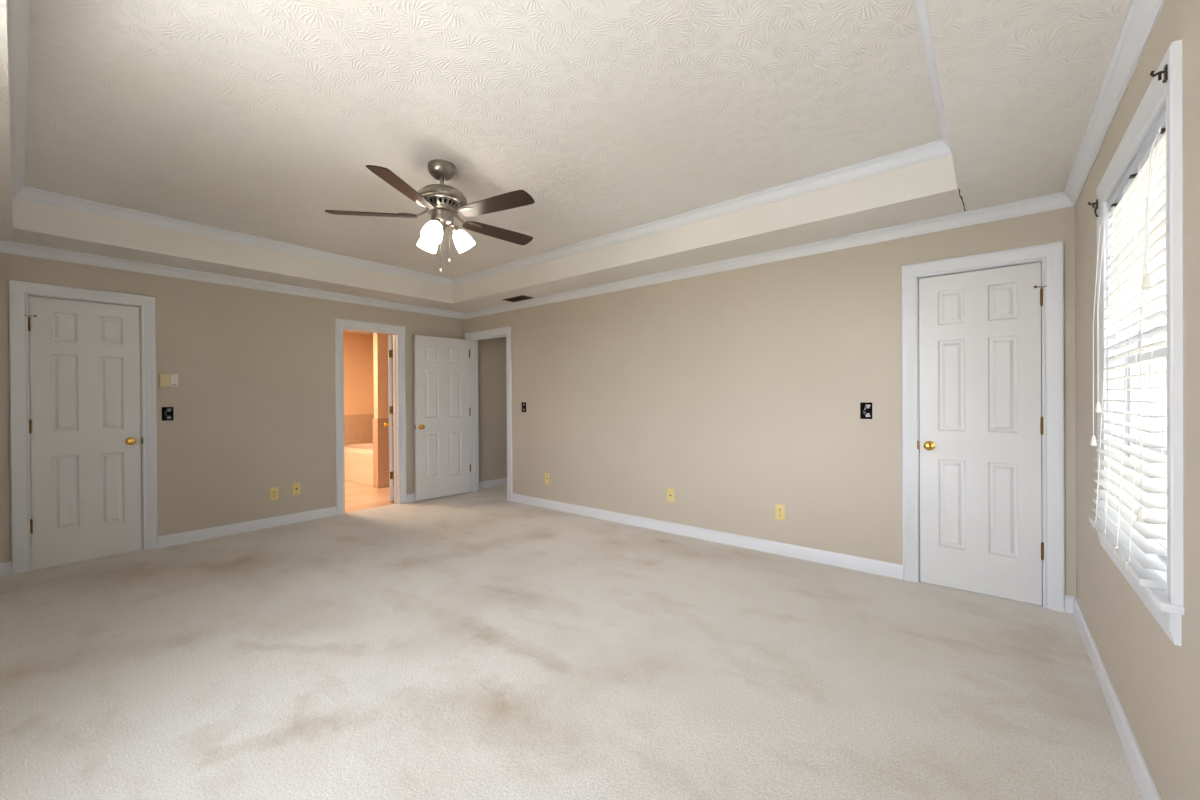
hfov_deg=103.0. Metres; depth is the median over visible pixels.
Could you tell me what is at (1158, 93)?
trim
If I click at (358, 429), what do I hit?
wall tile
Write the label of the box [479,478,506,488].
baseboard
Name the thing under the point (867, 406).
switch
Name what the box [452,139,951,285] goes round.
trim
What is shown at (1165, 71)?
curtain rod bracket
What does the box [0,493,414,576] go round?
baseboard
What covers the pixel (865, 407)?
switch box
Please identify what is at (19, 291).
trim
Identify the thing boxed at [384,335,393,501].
door
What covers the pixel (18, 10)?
trim
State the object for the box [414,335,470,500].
door
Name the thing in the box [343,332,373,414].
wall
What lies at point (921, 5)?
trim
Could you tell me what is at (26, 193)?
trim
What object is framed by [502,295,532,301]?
ceiling vent
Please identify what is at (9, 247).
trim
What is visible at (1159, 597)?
window sill
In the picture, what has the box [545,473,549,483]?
wall jack
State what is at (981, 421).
door
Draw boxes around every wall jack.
[292,483,299,494]
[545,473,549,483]
[667,488,673,501]
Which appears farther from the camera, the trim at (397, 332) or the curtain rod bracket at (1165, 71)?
the trim at (397, 332)
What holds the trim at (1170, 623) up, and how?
attached to the wall at (1155, 680)
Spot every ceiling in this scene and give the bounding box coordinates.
[0,0,1131,311]
[343,330,372,334]
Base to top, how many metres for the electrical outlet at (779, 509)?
0.122 m
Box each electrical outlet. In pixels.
[270,487,278,499]
[775,504,784,520]
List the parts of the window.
sash, sash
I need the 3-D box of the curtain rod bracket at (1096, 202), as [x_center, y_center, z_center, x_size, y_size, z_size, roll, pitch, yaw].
[2.101,-0.812,2.032,0.030,0.087,0.059,0,0,39]
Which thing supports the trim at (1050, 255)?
attached to the wall at (739, 392)
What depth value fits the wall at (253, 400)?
4.55 m
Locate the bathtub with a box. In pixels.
[344,439,372,486]
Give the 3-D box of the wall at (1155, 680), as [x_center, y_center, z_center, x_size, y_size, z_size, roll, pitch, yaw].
[1.356,0.013,0.971,0.120,2.460,4.470,0,0,39]
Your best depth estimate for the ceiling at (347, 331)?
8.23 m
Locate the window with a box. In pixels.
[1107,103,1166,581]
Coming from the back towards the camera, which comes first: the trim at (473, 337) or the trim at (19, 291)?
the trim at (473, 337)
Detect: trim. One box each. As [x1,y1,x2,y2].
[0,240,463,318]
[7,0,29,197]
[9,280,157,574]
[14,186,452,286]
[334,318,406,514]
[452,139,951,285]
[463,192,1073,318]
[465,326,512,500]
[901,241,1064,611]
[915,0,950,150]
[1064,0,1164,205]
[1097,39,1182,605]
[1098,533,1181,645]
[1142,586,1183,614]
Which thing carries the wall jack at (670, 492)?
attached to the wall at (739, 392)
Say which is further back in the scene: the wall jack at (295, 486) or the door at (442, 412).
the door at (442, 412)
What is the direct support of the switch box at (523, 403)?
attached to the wall at (739, 392)
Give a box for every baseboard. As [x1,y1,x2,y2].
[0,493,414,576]
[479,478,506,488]
[512,493,1074,613]
[1073,597,1160,799]
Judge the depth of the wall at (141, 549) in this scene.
3.85 m
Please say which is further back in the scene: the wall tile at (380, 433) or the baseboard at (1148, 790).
the wall tile at (380, 433)
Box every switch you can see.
[167,409,171,418]
[866,405,869,416]
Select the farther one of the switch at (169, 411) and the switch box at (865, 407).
the switch at (169, 411)
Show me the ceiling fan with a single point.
(443, 202)
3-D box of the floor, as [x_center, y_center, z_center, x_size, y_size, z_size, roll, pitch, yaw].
[-1.629,1.300,4.478,8.952,0.100,5.850,0,0,39]
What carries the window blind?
attached to the window
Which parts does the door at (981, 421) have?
knob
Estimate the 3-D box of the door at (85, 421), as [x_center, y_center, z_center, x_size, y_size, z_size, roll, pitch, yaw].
[-4.072,0.241,3.786,0.159,2.033,0.619,0,0,39]
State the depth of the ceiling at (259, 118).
2.40 m
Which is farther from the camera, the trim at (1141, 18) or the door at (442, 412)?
the door at (442, 412)
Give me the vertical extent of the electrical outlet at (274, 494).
0.122 m
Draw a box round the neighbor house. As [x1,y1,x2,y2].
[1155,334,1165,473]
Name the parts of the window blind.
pull cord, pull cord, ladder cord, ladder cord, rail, ladder cord, ladder cord, pull cord, pull cord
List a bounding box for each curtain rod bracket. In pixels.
[1088,199,1098,216]
[1150,64,1167,82]
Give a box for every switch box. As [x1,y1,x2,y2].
[162,407,173,420]
[522,402,525,411]
[860,402,871,418]
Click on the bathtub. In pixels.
(358, 458)
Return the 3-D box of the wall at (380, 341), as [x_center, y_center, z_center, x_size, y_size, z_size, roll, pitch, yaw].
[-2.937,0.040,7.156,0.120,2.418,0.850,0,0,39]
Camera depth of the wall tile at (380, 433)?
6.83 m
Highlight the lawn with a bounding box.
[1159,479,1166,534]
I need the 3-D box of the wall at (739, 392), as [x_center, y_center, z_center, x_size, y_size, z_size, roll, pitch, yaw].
[0.530,0.005,4.617,6.022,2.460,0.120,0,0,39]
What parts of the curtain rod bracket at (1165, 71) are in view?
plate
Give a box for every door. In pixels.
[24,296,141,568]
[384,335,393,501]
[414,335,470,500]
[919,262,1045,605]
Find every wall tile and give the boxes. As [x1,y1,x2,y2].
[344,414,373,445]
[373,418,393,487]
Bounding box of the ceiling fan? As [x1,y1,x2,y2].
[325,159,534,272]
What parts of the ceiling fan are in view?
blade, blade, lamp shade, lamp shade, bulb, lamp arm, lamp shade, blade, blade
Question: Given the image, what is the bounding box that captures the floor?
[0,480,1142,799]
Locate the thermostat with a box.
[159,374,177,386]
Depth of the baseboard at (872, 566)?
3.99 m
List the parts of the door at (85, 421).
knob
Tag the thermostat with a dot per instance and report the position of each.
(165, 380)
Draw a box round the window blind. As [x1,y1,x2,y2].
[1089,108,1166,589]
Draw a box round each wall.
[0,252,506,562]
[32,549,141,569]
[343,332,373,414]
[373,333,392,417]
[464,206,1075,596]
[1075,0,1199,799]
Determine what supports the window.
in the wall at (1155, 680)
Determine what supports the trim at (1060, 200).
attached to the wall at (739, 392)
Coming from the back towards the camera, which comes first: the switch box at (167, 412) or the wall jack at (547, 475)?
the wall jack at (547, 475)

